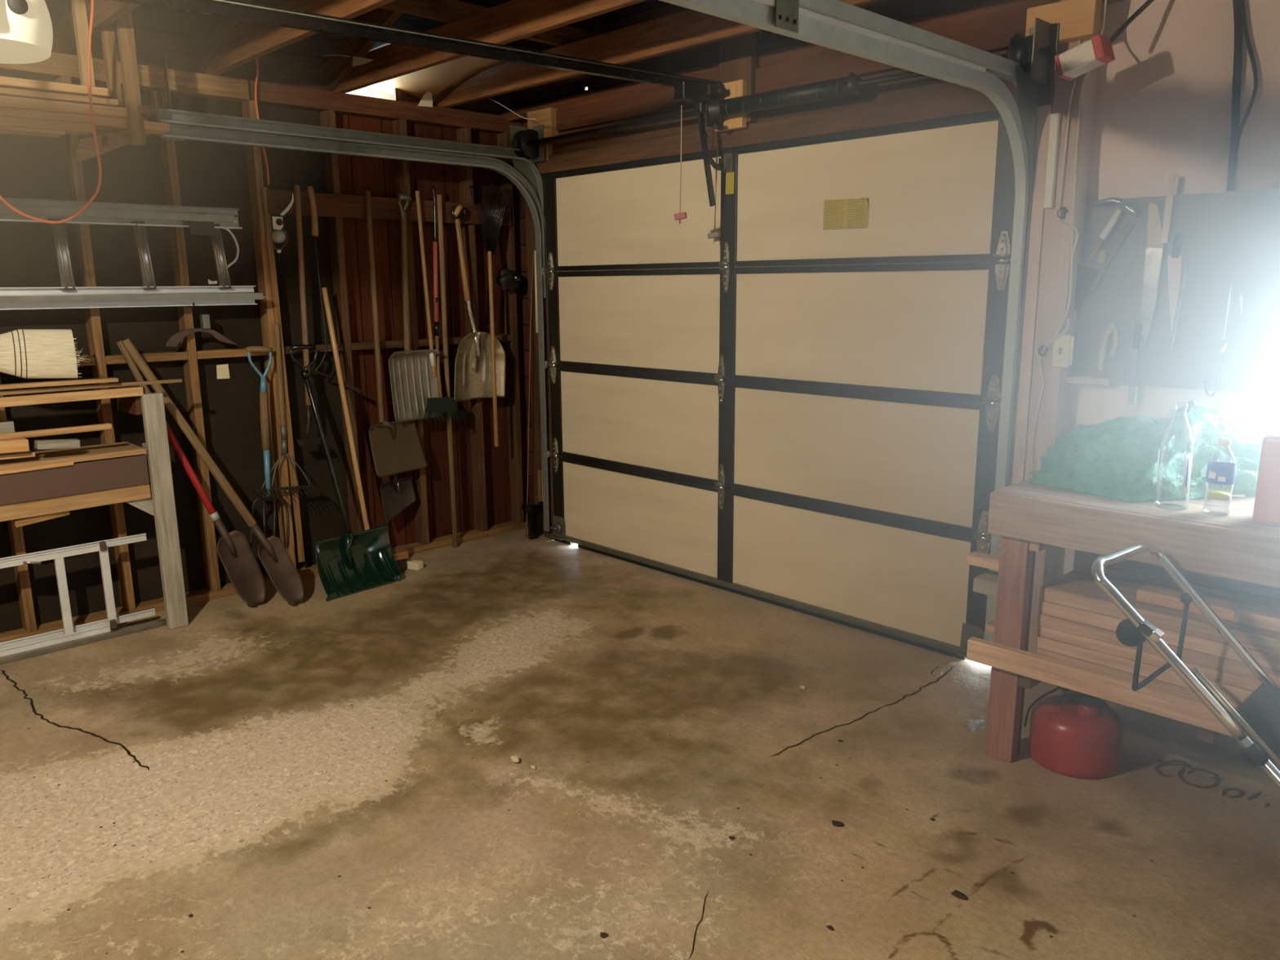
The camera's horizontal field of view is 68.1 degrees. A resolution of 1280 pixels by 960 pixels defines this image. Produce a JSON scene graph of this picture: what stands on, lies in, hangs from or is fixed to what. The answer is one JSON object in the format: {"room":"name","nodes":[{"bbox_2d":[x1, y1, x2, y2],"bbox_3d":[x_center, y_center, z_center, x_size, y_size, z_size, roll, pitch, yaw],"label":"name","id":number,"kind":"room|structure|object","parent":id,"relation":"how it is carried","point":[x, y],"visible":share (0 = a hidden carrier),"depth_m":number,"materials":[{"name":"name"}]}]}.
{"room":"residential garage","nodes":[
{"label":"residential garage","id":0,"kind":"room"},
{"bbox_2d":[0,52,528,642],"bbox_3d":[-2.977,-0.469,3.738,6.350,2.500,0.143,-12,16,-43],"label":"wall","id":1,"kind":"structure","parent":0,"point":[224,414],"depth_m":4.75,"materials":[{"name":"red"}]},
{"bbox_2d":[0,197,266,310],"bbox_3d":[-2.688,-0.896,3.771,2.335,0.453,0.140,-12,16,-43],"label":"ladder","id":2,"kind":"object","parent":1,"relation":"hanging from","point":[206,221],"visible":1,"depth_m":4.16,"materials":[{"name":"metal"}]},
{"bbox_2d":[164,314,237,346],"bbox_3d":[-2.067,-0.703,4.454,0.331,0.151,0.040,-12,16,-43],"label":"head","id":3,"kind":"object","parent":1,"relation":"hanging from","point":[174,340],"visible":1,"depth_m":4.44},
{"bbox_2d":[216,364,230,378],"bbox_3d":[-2.064,-0.536,4.681,0.062,0.072,0.002,-12,16,-43],"label":"paper tag","id":4,"kind":"object","parent":1,"relation":"attached to","point":[222,371],"visible":1,"depth_m":4.68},
{"bbox_2d":[254,57,269,185],"bbox_3d":[-1.819,-1.716,4.540,0.026,0.575,0.052,-1,12,-3],"label":"cable","id":5,"kind":"object","parent":1,"relation":"hanging from","point":[256,60],"visible":0.83,"depth_m":4.51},
{"bbox_2d":[245,346,289,548],"bbox_3d":[-1.885,-0.145,4.718,0.227,1.035,0.060,-12,16,-43],"label":"fork","id":6,"kind":"object","parent":1,"relation":"hanging from","point":[264,411],"visible":0.88,"depth_m":4.72,"materials":[{"name":"blue paint"}]},
{"bbox_2d":[262,449,271,496],"bbox_3d":[-1.874,-0.041,4.764,0.037,0.246,0.030,-12,16,-43],"label":"socket","id":7,"kind":"object","parent":6,"relation":"attached to","point":[266,452],"depth_m":4.75,"materials":[{"name":"blue paint"}]},
{"bbox_2d":[271,193,293,253],"bbox_3d":[-1.760,-1.262,4.652,0.126,0.288,0.046,-12,16,-43],"label":"hook","id":8,"kind":"object","parent":1,"relation":"hanging from","point":[277,235],"visible":1,"depth_m":4.64,"materials":[{"name":"metal"}]},
{"bbox_2d":[253,324,320,498],"bbox_3d":[-1.810,-0.340,4.754,0.327,0.871,0.114,-12,16,-43],"label":"rake","id":9,"kind":"object","parent":1,"relation":"hanging from","point":[277,330],"visible":1,"depth_m":4.79,"materials":[{"name":"metal"}]},
{"bbox_2d":[293,185,321,446],"bbox_3d":[-1.714,-0.814,4.756,0.125,1.290,0.049,-12,16,-43],"label":"garden hoe","id":10,"kind":"object","parent":1,"relation":"hanging from","point":[307,442],"visible":0.98,"depth_m":4.77,"materials":[{"name":"wood"}]},
{"bbox_2d":[306,186,359,393],"bbox_3d":[-1.587,-0.958,4.860,0.230,1.050,0.043,-12,16,-43],"label":"cutter","id":11,"kind":"object","parent":1,"relation":"hanging from","point":[314,224],"visible":0.99,"depth_m":4.77,"materials":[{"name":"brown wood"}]},
{"bbox_2d":[364,191,427,477],"bbox_3d":[-1.355,-0.778,5.136,0.343,1.514,0.069,-12,16,-43],"label":"shovel","id":12,"kind":"object","parent":1,"relation":"hanging from","point":[396,447],"visible":0.98,"depth_m":5.20,"materials":[{"name":"brown metal"}]},
{"bbox_2d":[379,420,395,439],"bbox_3d":[-1.382,-0.276,5.199,0.088,0.122,0.036,-12,16,-43],"label":"socket","id":13,"kind":"object","parent":12,"relation":"attached to","point":[387,429],"depth_m":5.20,"materials":[{"name":"brown metal"}]},
{"bbox_2d":[379,383,417,523],"bbox_3d":[-1.368,-0.271,5.273,0.216,1.024,0.074,-8,14,-34],"label":"shovel","id":14,"kind":"object","parent":1,"relation":"hanging from","point":[397,495],"visible":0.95,"depth_m":5.34,"materials":[{"name":"metal"}]},
{"bbox_2d":[388,194,440,422],"bbox_3d":[-1.254,-0.928,5.154,0.302,1.215,0.104,-12,16,-43],"label":"snow shovel","id":15,"kind":"object","parent":1,"relation":"hanging from","point":[412,382],"visible":0.96,"depth_m":5.21,"materials":[{"name":"metal"}]},
{"bbox_2d":[415,191,435,377],"bbox_3d":[-1.182,-1.072,5.223,0.067,1.008,0.028,5,13,26],"label":"wooden pole","id":16,"kind":"object","parent":1,"relation":"hanging from","point":[417,193],"visible":1,"depth_m":5.21,"materials":[{"name":"brown wood"}]},
{"bbox_2d":[423,186,459,421],"bbox_3d":[-1.148,-0.961,5.232,0.234,1.289,0.123,-12,16,-43],"label":"broom","id":17,"kind":"object","parent":1,"relation":"hanging from","point":[440,404],"visible":0.99,"depth_m":5.30,"materials":[{"name":"brown wood"}]},
{"bbox_2d":[451,204,505,401],"bbox_3d":[-0.955,-1.013,5.456,0.373,1.104,0.069,-12,16,-43],"label":"shovel","id":18,"kind":"object","parent":1,"relation":"hanging from","point":[473,363],"visible":0.95,"depth_m":5.52,"materials":[{"name":"metal"}]},
{"bbox_2d":[465,300,480,359],"bbox_3d":[-0.971,-0.893,5.478,0.083,0.386,0.048,-12,16,-43],"label":"socket","id":19,"kind":"object","parent":18,"relation":"attached to","point":[473,340],"depth_m":5.49,"materials":[{"name":"metal"}]},
{"bbox_2d":[469,182,511,324],"bbox_3d":[-0.865,-1.306,5.485,0.269,0.797,0.084,-12,16,-43],"label":"rake","id":20,"kind":"object","parent":1,"relation":"hanging from","point":[491,240],"visible":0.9,"depth_m":5.45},
{"bbox_2d":[487,251,498,447],"bbox_3d":[-0.859,-0.755,5.535,0.030,1.136,0.024,-12,16,-43],"label":"wooden pole","id":21,"kind":"object","parent":1,"relation":"hanging from","point":[489,253],"visible":1,"depth_m":5.52,"materials":[{"name":"brown wood"}]},
{"bbox_2d":[495,268,524,292],"bbox_3d":[-0.771,-1.192,5.641,0.182,0.138,0.090,-12,16,-43],"label":"glove","id":22,"kind":"object","parent":1,"relation":"hanging from","point":[508,279],"visible":1,"depth_m":5.61,"materials":[{"name":"leather"}]},
{"bbox_2d":[44,0,884,115],"bbox_3d":[-0.793,-1.797,1.338,6.800,1.317,7.150,-12,16,-43],"label":"ceiling","id":23,"kind":"structure","parent":0,"point":[190,42],"depth_m":4.24,"materials":[{"name":"brown wood"}]},
{"bbox_2d":[0,0,102,223],"bbox_3d":[-2.126,-1.341,3.344,0.438,0.844,0.010,-12,16,-43],"label":"cable","id":24,"kind":"object","parent":23,"relation":"hanging from","point":[91,24],"visible":1,"depth_m":3.44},
{"bbox_2d":[71,0,146,159],"bbox_3d":[-2.193,-1.564,3.752,0.238,0.613,0.490,-12,16,-43],"label":"wooden bracket","id":25,"kind":"object","parent":23,"relation":"hanging from","point":[85,149],"visible":0.9,"depth_m":3.64,"materials":[{"name":"brown wood"}]},
{"bbox_2d":[0,125,65,137],"bbox_3d":[-2.827,-1.173,2.995,1.760,0.034,0.110,-12,16,-43],"label":"board","id":26,"kind":"object","parent":25,"relation":"on","point":[3,129],"visible":1,"depth_m":3.50,"materials":[{"name":"brown wood"}]},
{"bbox_2d":[0,115,93,135],"bbox_3d":[-2.781,-1.203,3.013,1.860,0.054,0.100,-12,16,-43],"label":"board","id":27,"kind":"object","parent":26,"relation":"on","point":[69,127],"visible":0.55,"depth_m":3.51,"materials":[{"name":"brown wood"}]},
{"bbox_2d":[0,106,169,134],"bbox_3d":[-2.698,-1.260,3.119,2.140,0.052,0.120,-12,16,-43],"label":"board","id":28,"kind":"object","parent":27,"relation":"on","point":[100,122],"visible":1,"depth_m":3.61,"materials":[{"name":"brown wood"}]},
{"bbox_2d":[0,95,127,119],"bbox_3d":[-2.728,-1.278,3.044,2.000,0.056,0.110,-12,16,-43],"label":"board","id":29,"kind":"object","parent":28,"relation":"on","point":[6,101],"visible":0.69,"depth_m":3.52,"materials":[{"name":"brown wood"}]},
{"bbox_2d":[0,87,118,106],"bbox_3d":[-2.742,-1.307,3.016,1.950,0.042,0.100,-12,16,-43],"label":"board","id":30,"kind":"object","parent":29,"relation":"on","point":[3,91],"visible":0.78,"depth_m":3.50,"materials":[{"name":"brown wood"}]},
{"bbox_2d":[0,75,110,97],"bbox_3d":[-2.760,-1.343,3.013,1.930,0.050,0.100,-12,16,-43],"label":"board","id":31,"kind":"object","parent":30,"relation":"on","point":[5,82],"visible":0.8,"depth_m":3.50,"materials":[{"name":"brown wood"}]},
{"bbox_2d":[0,528,1279,959],"bbox_3d":[-0.225,1.047,2.477,4.530,0.002,6.160,-12,16,-43],"label":"floor","id":32,"kind":"structure","parent":0,"point":[315,778],"depth_m":2.88,"materials":[{"name":"concrete"}]},
{"bbox_2d":[0,533,166,664],"bbox_3d":[-2.823,0.574,3.783,1.725,0.435,0.092,-12,16,-43],"label":"ladder","id":33,"kind":"object","parent":32,"relation":"on","point":[70,636],"visible":0.94,"depth_m":4.11,"materials":[{"name":"metal"}]},
{"bbox_2d":[0,386,188,629],"bbox_3d":[-2.822,0.242,3.756,1.788,1.099,0.302,-12,16,-43],"label":"rack","id":34,"kind":"object","parent":32,"relation":"on","point":[157,500],"visible":0.88,"depth_m":4.15,"materials":[{"name":"brown wood"}]},
{"bbox_2d":[0,419,14,433],"bbox_3d":[-2.680,-0.194,3.848,0.221,0.076,0.080,-12,16,-43],"label":"wood block","id":35,"kind":"object","parent":34,"relation":"on","point":[6,425],"visible":0.55,"depth_m":3.88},
{"bbox_2d":[0,449,35,459],"bbox_3d":[-2.588,-0.093,3.775,0.284,0.025,0.100,-12,16,-43],"label":"board","id":36,"kind":"object","parent":34,"relation":"on","point":[27,454],"visible":0.82,"depth_m":3.80,"materials":[{"name":"brown wood"}]},
{"bbox_2d":[0,438,29,453],"bbox_3d":[-2.562,-0.129,3.722,0.263,0.059,0.075,-12,16,-43],"label":"wood block","id":37,"kind":"object","parent":36,"relation":"on","point":[15,445],"visible":1,"depth_m":3.75,"materials":[{"name":"brown wood"}]},
{"bbox_2d":[0,462,74,475],"bbox_3d":[-2.830,0.034,3.508,1.300,0.031,0.012,-12,16,-43],"label":"board","id":38,"kind":"object","parent":34,"relation":"on","point":[6,472],"visible":1,"depth_m":3.85,"materials":[{"name":"brown wood"}]},
{"bbox_2d":[0,422,112,439],"bbox_3d":[-2.792,-0.123,3.552,1.461,0.032,0.030,-11,16,-41],"label":"stick","id":39,"kind":"object","parent":34,"relation":"on","point":[57,431],"visible":1,"depth_m":3.88,"materials":[{"name":"brown wood"}]},
{"bbox_2d":[34,438,79,449],"bbox_3d":[-2.403,-0.148,3.904,0.156,0.045,0.050,-12,16,-43],"label":"wood block","id":40,"kind":"object","parent":34,"relation":"on","point":[53,443],"visible":1,"depth_m":3.88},
{"bbox_2d":[0,386,143,407],"bbox_3d":[-2.740,-0.267,3.568,1.600,0.043,0.050,-12,16,-43],"label":"board","id":41,"kind":"object","parent":34,"relation":"on","point":[104,393],"visible":1,"depth_m":3.90,"materials":[{"name":"brown wood"}]},
{"bbox_2d":[0,378,182,395],"bbox_3d":[-2.681,-0.317,3.616,1.765,0.026,0.034,-11,16,-42],"label":"stick","id":42,"kind":"object","parent":41,"relation":"on","point":[11,392],"visible":1,"depth_m":3.93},
{"bbox_2d":[0,377,118,389],"bbox_3d":[-2.701,-0.335,3.586,1.301,0.019,0.060,-11,16,-41],"label":"board","id":43,"kind":"object","parent":42,"relation":"on","point":[33,384],"visible":1,"depth_m":3.85,"materials":[{"name":"brown wood"}]},
{"bbox_2d":[0,328,88,378],"bbox_3d":[-2.784,-0.435,3.498,1.349,0.210,0.070,-12,16,-43],"label":"straw broom","id":44,"kind":"object","parent":43,"relation":"on","point":[27,353],"visible":1,"depth_m":3.81,"materials":[{"name":"plant"}]},
{"bbox_2d":[0,441,146,471],"bbox_3d":[-2.859,-0.021,3.663,1.685,0.023,0.280,-12,16,-43],"label":"shelf","id":45,"kind":"object","parent":34,"relation":"attached to","point":[100,451],"depth_m":4.02,"materials":[{"name":"brown wood"}]},
{"bbox_2d":[0,454,149,505],"bbox_3d":[-2.737,0.073,3.628,1.586,0.140,0.018,-12,16,-43],"label":"board","id":46,"kind":"object","parent":34,"relation":"on","point":[81,477],"visible":1,"depth_m":3.96,"materials":[{"name":"wood"}]},
{"bbox_2d":[115,340,266,606],"bbox_3d":[-2.072,-0.005,4.404,0.521,1.289,0.105,-5,13,-21],"label":"shovel","id":47,"kind":"object","parent":32,"relation":"on","point":[233,549],"visible":0.95,"depth_m":4.53,"materials":[{"name":"metal"}]},
{"bbox_2d":[213,517,237,557],"bbox_3d":[-1.987,0.272,4.521,0.099,0.216,0.037,-2,12,-10],"label":"socket","id":48,"kind":"object","parent":47,"relation":"attached to","point":[227,546],"depth_m":4.51,"materials":[{"name":"metal"}]},
{"bbox_2d":[121,338,303,604],"bbox_3d":[-1.973,-0.011,4.409,0.676,1.295,0.098,-4,12,-15],"label":"shovel","id":49,"kind":"object","parent":32,"relation":"on","point":[273,553],"visible":1,"depth_m":4.50,"materials":[{"name":"metal"}]},
{"bbox_2d":[249,523,278,562],"bbox_3d":[-1.809,0.300,4.541,0.119,0.210,0.037,-2,12,-8],"label":"socket","id":50,"kind":"object","parent":49,"relation":"attached to","point":[268,550],"depth_m":4.54,"materials":[{"name":"metal"}]},
{"bbox_2d":[288,344,402,601],"bbox_3d":[-1.523,-0.066,4.840,0.453,1.242,0.396,-12,16,-43],"label":"snow shovel","id":51,"kind":"object","parent":32,"relation":"on","point":[350,563],"visible":1,"depth_m":4.88,"materials":[{"name":"green plastic"}]},
{"bbox_2d":[343,531,354,568],"bbox_3d":[-1.506,0.361,4.906,0.054,0.193,0.054,3,12,15],"label":"socket","id":52,"kind":"object","parent":51,"relation":"attached to","point":[348,539],"depth_m":4.89,"materials":[{"name":"green plastic"}]},
{"bbox_2d":[321,287,408,571],"bbox_3d":[-1.478,-0.238,4.982,0.360,1.524,0.234,-12,16,-43],"label":"push broom","id":53,"kind":"object","parent":32,"relation":"on","point":[400,556],"visible":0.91,"depth_m":4.93,"materials":[{"name":"brown wood"}]},
{"bbox_2d":[405,559,423,570],"bbox_3d":[-1.249,0.466,5.209,0.106,0.044,0.050,5,13,26],"label":"wood block","id":54,"kind":"object","parent":32,"relation":"on","point":[411,564],"visible":0.91,"depth_m":5.19,"materials":[{"name":"beige wood"}]},
{"bbox_2d":[436,195,457,547],"bbox_3d":[-1.104,-0.587,5.428,0.041,2.016,0.034,-12,16,-43],"label":"wooden pole","id":55,"kind":"object","parent":32,"relation":"on","point":[439,201],"visible":1,"depth_m":5.39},
{"bbox_2d":[525,257,533,537],"bbox_3d":[-0.664,-0.543,5.707,0.140,1.824,0.006,-12,16,-43],"label":"rod","id":56,"kind":"object","parent":32,"relation":"on","point":[532,258],"visible":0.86,"depth_m":5.71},
{"bbox_2d":[1023,685,1124,778],"bbox_3d":[1.408,0.764,3.060,0.276,0.293,0.286,-12,16,-43],"label":"gas can","id":57,"kind":"object","parent":32,"relation":"on","point":[1073,734],"visible":0.92,"depth_m":2.97,"materials":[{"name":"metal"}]},
{"bbox_2d":[966,477,1279,762],"bbox_3d":[2.149,0.579,2.469,0.739,0.885,2.370,-12,16,-43],"label":"workbench","id":58,"kind":"object","parent":32,"relation":"on","point":[1029,518],"visible":0.71,"depth_m":2.78,"materials":[{"name":"wood"}]},
{"bbox_2d":[973,570,998,597],"bbox_3d":[1.224,0.357,3.202,0.120,0.050,0.146,-12,16,-43],"label":"board","id":59,"kind":"object","parent":58,"relation":"on","point":[986,583],"visible":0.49,"depth_m":3.19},
{"bbox_2d":[966,551,999,570],"bbox_3d":[1.189,0.277,3.171,0.050,0.036,0.175,-12,16,-43],"label":"board","id":60,"kind":"object","parent":59,"relation":"on","point":[974,558],"visible":0.56,"depth_m":3.18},
{"bbox_2d":[1030,400,1262,502],"bbox_3d":[1.640,-0.110,2.955,0.547,0.274,0.677,-12,16,-43],"label":"plastic bag","id":61,"kind":"object","parent":58,"relation":"on","point":[1117,458],"visible":0.85,"depth_m":2.90,"materials":[{"name":"plastic"}]},
{"bbox_2d":[1153,402,1195,510],"bbox_3d":[1.528,-0.070,2.696,0.090,0.302,0.090,-12,16,-43],"label":"plastic bottle","id":62,"kind":"object","parent":58,"relation":"on","point":[1188,458],"visible":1,"depth_m":2.67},
{"bbox_2d":[1099,554,1279,599],"bbox_3d":[2.000,0.332,2.741,1.231,0.051,0.120,10,16,42],"label":"board","id":63,"kind":"object","parent":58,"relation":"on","point":[1131,566],"visible":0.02,"depth_m":2.91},
{"bbox_2d":[1203,437,1236,515],"bbox_3d":[1.609,-0.010,2.622,0.071,0.214,0.069,-12,16,-43],"label":"water bottle","id":64,"kind":"object","parent":58,"relation":"on","point":[1217,473],"visible":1,"depth_m":2.60,"materials":[{"name":"clear plastic"}]},
{"bbox_2d":[1208,471,1225,481],"bbox_3d":[1.585,-0.009,2.599,0.005,0.022,0.040,-12,16,-43],"label":"print","id":65,"kind":"object","parent":64,"relation":"attached to","point":[1212,476],"depth_m":2.60},
{"bbox_2d":[1252,428,1279,526],"bbox_3d":[1.742,-0.026,2.503,0.140,0.289,0.155,-12,16,-43],"label":"canister","id":66,"kind":"object","parent":58,"relation":"on","point":[1266,510],"visible":1,"depth_m":2.50,"materials":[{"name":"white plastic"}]},
{"bbox_3d":[1.816,0.645,2.657,0.300,0.030,1.280,-12,16,-43],"label":"board","id":67,"kind":"object","parent":58,"relation":"on","visible":0},
{"bbox_2d":[1036,648,1242,707],"bbox_3d":[1.799,0.612,2.683,0.300,0.020,1.230,-12,16,-43],"label":"board","id":68,"kind":"object","parent":67,"relation":"on","point":[1158,683],"visible":0.21,"depth_m":2.84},
{"bbox_2d":[1035,635,1253,702],"bbox_3d":[1.779,0.577,2.703,0.300,0.036,1.175,-12,16,-43],"label":"board","id":69,"kind":"object","parent":68,"relation":"on","point":[1227,691],"visible":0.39,"depth_m":2.83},
{"bbox_2d":[1036,625,1279,690],"bbox_3d":[1.764,0.535,2.725,0.300,0.034,1.120,-12,16,-43],"label":"board","id":70,"kind":"object","parent":69,"relation":"on","point":[1239,681],"visible":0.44,"depth_m":2.81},
{"bbox_2d":[1036,613,1279,684],"bbox_3d":[1.739,0.495,2.736,0.300,0.036,1.060,-12,16,-43],"label":"board","id":71,"kind":"object","parent":70,"relation":"on","point":[1202,659],"visible":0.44,"depth_m":2.74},
{"bbox_2d":[1038,600,1279,671],"bbox_3d":[1.720,0.451,2.752,0.300,0.040,1.002,-12,16,-43],"label":"board","id":72,"kind":"object","parent":71,"relation":"on","point":[1266,660],"visible":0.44,"depth_m":2.73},
{"bbox_2d":[1039,567,1279,655],"bbox_3d":[1.702,0.403,2.769,0.300,0.044,0.943,-12,16,-43],"label":"board","id":73,"kind":"object","parent":72,"relation":"on","point":[1077,588],"visible":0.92,"depth_m":2.84,"materials":[{"name":"wood"}]},
{"bbox_2d":[1136,583,1244,621],"bbox_3d":[1.615,0.358,2.785,0.090,0.035,0.260,-12,16,-43],"label":"board","id":74,"kind":"object","parent":73,"relation":"on","point":[1224,609],"visible":0.78,"depth_m":2.77,"materials":[{"name":"brown wood"}]},
{"bbox_2d":[1104,567,1279,608],"bbox_3d":[1.757,0.330,2.948,0.095,0.021,0.560,-12,16,-43],"label":"board","id":75,"kind":"object","parent":73,"relation":"on","point":[1260,600],"visible":0.48,"depth_m":2.90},
{"bbox_2d":[1234,601,1279,632],"bbox_3d":[1.900,0.417,2.480,0.095,0.039,0.578,-11,16,-41],"label":"board","id":76,"kind":"object","parent":73,"relation":"on","point":[1257,615],"visible":1,"depth_m":2.63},
{"bbox_2d":[1091,542,1279,788],"bbox_3d":[1.720,0.682,2.040,0.560,0.863,1.387,-12,16,-43],"label":"lawn mower","id":77,"kind":"object","parent":32,"relation":"on","point":[1255,723],"depth_m":2.23,"materials":[{"name":"silver metal"}]},
{"bbox_2d":[501,0,1279,653],"bbox_3d":[1.195,-1.204,3.678,0.235,3.900,6.700,-12,16,-43],"label":"wall","id":78,"kind":"structure","parent":0,"point":[1162,107],"depth_m":3.46,"materials":[{"name":"brown wood"}]},
{"bbox_2d":[156,52,553,531],"bbox_3d":[-1.280,-0.743,4.870,2.067,2.430,0.095,-12,16,-43],"label":"door track","id":79,"kind":"object","parent":78,"relation":"attached to","point":[184,125],"visible":0.92,"depth_m":4.71,"materials":[{"name":"grey metal"}]},
{"bbox_2d":[0,0,725,223],"bbox_3d":[-0.776,-1.364,3.227,3.273,0.854,0.380,-12,16,-43],"label":"garage door opener","id":80,"kind":"object","parent":78,"relation":"attached to","point":[26,32],"visible":0.96,"depth_m":3.08,"materials":[{"name":"metal"}]},
{"bbox_2d":[707,137,720,242],"bbox_3d":[0.346,-1.345,4.404,0.020,0.466,0.066,-12,16,-43],"label":"pull cord","id":81,"kind":"object","parent":80,"relation":"hanging from","point":[715,234],"visible":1,"depth_m":4.42,"materials":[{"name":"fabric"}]},
{"bbox_2d":[521,501,543,539],"bbox_3d":[-0.637,0.247,5.793,0.170,0.227,0.060,-12,16,-43],"label":"sensor","id":82,"kind":"object","parent":78,"relation":"attached to","point":[532,516],"visible":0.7,"depth_m":5.78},
{"bbox_2d":[538,117,1017,659],"bbox_3d":[0.427,-0.501,4.572,0.096,2.170,2.808,-12,16,-43],"label":"door","id":83,"kind":"structure","parent":78,"relation":"in","point":[797,408],"depth_m":4.30,"materials":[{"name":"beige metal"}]},
{"bbox_2d":[509,17,1059,162],"bbox_3d":[0.365,-1.659,4.226,0.178,0.190,2.956,-12,16,-43],"label":"spring","id":84,"kind":"object","parent":78,"relation":"attached to","point":[1035,53],"visible":0.99,"depth_m":3.86,"materials":[{"name":"metal"}]},
{"bbox_2d":[659,0,1038,642],"bbox_3d":[0.295,-0.255,2.461,3.237,2.430,0.093,-12,16,-43],"label":"door track","id":85,"kind":"object","parent":78,"relation":"attached to","point":[834,24],"visible":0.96,"depth_m":2.99,"materials":[{"name":"metal"}]},
{"bbox_2d":[1037,345,1048,355],"bbox_3d":[1.482,-0.475,3.474,0.016,0.040,0.039,-12,16,-43],"label":"clip","id":86,"kind":"object","parent":78,"relation":"attached to","point":[1042,347],"visible":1,"depth_m":3.47,"materials":[{"name":"metal"}]},
{"bbox_2d":[1031,348,1045,477],"bbox_3d":[1.480,-0.233,3.523,0.005,0.514,0.028,-12,16,-43],"label":"cable","id":87,"kind":"object","parent":86,"relation":"hanging from","point":[1042,351],"visible":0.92,"depth_m":3.52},
{"bbox_2d":[1051,334,1074,367],"bbox_3d":[1.528,-0.466,3.423,0.022,0.117,0.069,-12,16,-43],"label":"light switch","id":88,"kind":"object","parent":78,"relation":"attached to","point":[1063,348],"visible":1,"depth_m":3.42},
{"bbox_2d":[1058,40,1080,222],"bbox_3d":[1.486,-1.302,3.284,0.007,0.793,0.057,-12,16,-43],"label":"cable","id":89,"kind":"object","parent":78,"relation":"attached to","point":[1079,41],"visible":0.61,"depth_m":3.31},
{"bbox_2d":[1042,0,1106,350],"bbox_3d":[1.517,-1.050,3.242,0.093,1.217,0.220,0,12,0],"label":"cable","id":90,"kind":"object","parent":78,"relation":"attached to","point":[1105,1],"visible":0.81,"depth_m":3.31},
{"bbox_2d":[1053,34,1115,80],"bbox_3d":[1.433,-1.361,3.052,0.093,0.109,0.159,-12,16,-43],"label":"carton","id":91,"kind":"object","parent":78,"relation":"attached to","point":[1096,51],"visible":1,"depth_m":3.02,"materials":[{"name":"white cardboard"}]},
{"bbox_2d":[1110,0,1154,43],"bbox_3d":[1.622,-1.521,3.081,0.199,0.193,0.027,-2,12,-7],"label":"cable","id":92,"kind":"object","parent":78,"relation":"attached to","point":[1128,21],"visible":0.95,"depth_m":3.08,"materials":[{"name":"rubber"}]},
{"bbox_2d":[1071,188,1279,394],"bbox_3d":[1.862,-0.633,3.200,0.006,0.645,0.738,-12,16,-43],"label":"pegboard","id":93,"kind":"object","parent":78,"relation":"attached to","point":[1234,236],"visible":0.78,"depth_m":3.18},
{"bbox_2d":[1074,222,1133,310],"bbox_3d":[1.641,-0.754,3.368,0.034,0.313,0.187,-12,16,-43],"label":"hatchet","id":94,"kind":"object","parent":93,"relation":"hanging from","point":[1087,278],"visible":1,"depth_m":3.40,"materials":[{"name":"metal"}]},
{"bbox_2d":[1096,322,1124,370],"bbox_3d":[1.678,-0.476,3.374,0.022,0.174,0.083,-12,16,-43],"label":"pliers","id":95,"kind":"object","parent":93,"relation":"hanging from","point":[1113,326],"visible":1,"depth_m":3.37,"materials":[{"name":"metal"}]},
{"bbox_2d":[1088,197,1141,260],"bbox_3d":[1.659,-0.879,3.307,0.034,0.212,0.162,-12,16,-43],"label":"hammer","id":96,"kind":"object","parent":93,"relation":"hanging from","point":[1125,205],"visible":1,"depth_m":3.30,"materials":[{"name":"metal"}]},
{"bbox_2d":[1127,324,1142,404],"bbox_3d":[1.740,-0.405,3.332,0.024,0.286,0.022,5,13,23],"label":"chisel","id":97,"kind":"object","parent":93,"relation":"hanging from","point":[1135,355],"visible":1,"depth_m":3.33,"materials":[{"name":"metal"}]},
{"bbox_2d":[1138,202,1164,350],"bbox_3d":[1.761,-0.698,3.259,0.018,0.497,0.062,-12,16,-43],"label":"saw","id":98,"kind":"object","parent":93,"relation":"hanging from","point":[1153,261],"visible":1,"depth_m":3.25,"materials":[{"name":"metal"}]},
{"bbox_2d":[1160,173,1176,243],"bbox_3d":[1.779,-0.914,3.185,0.006,0.226,0.025,-12,16,-43],"label":"wooden stick","id":99,"kind":"object","parent":93,"relation":"hanging from","point":[1171,178],"visible":1,"depth_m":3.18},
{"bbox_2d":[1167,233,1183,332],"bbox_3d":[1.806,-0.663,3.214,0.022,0.341,0.047,-12,16,-43],"label":"hand saw","id":100,"kind":"object","parent":93,"relation":"hanging from","point":[1175,260],"visible":1,"depth_m":3.21,"materials":[{"name":"metal"}]},
{"bbox_2d":[1168,258,1188,350],"bbox_3d":[1.820,-0.591,3.200,0.012,0.304,0.034,-12,16,-43],"label":"bar","id":101,"kind":"object","parent":93,"relation":"hanging from","point":[1185,263],"visible":1,"depth_m":3.19,"materials":[{"name":"metal"}]},
{"bbox_2d":[1219,280,1232,355],"bbox_3d":[1.926,-0.529,3.103,0.018,0.240,0.023,-12,16,-43],"label":"wrench","id":102,"kind":"object","parent":93,"relation":"hanging from","point":[1223,348],"visible":1,"depth_m":3.11,"materials":[{"name":"silver metal"}]},
{"bbox_2d":[1226,0,1242,191],"bbox_3d":[1.897,-1.253,3.027,0.023,0.636,0.074,-12,16,-43],"label":"cable","id":103,"kind":"object","parent":78,"relation":"hanging from","point":[1237,54],"visible":1,"depth_m":3.02,"materials":[{"name":"black rubber"}]},
{"bbox_2d":[1236,0,1257,150],"bbox_3d":[1.915,-1.309,2.997,0.011,0.507,0.087,-12,16,-43],"label":"cable","id":104,"kind":"object","parent":78,"relation":"attached to","point":[1242,2],"visible":1,"depth_m":2.98,"materials":[{"name":"black rubber"}]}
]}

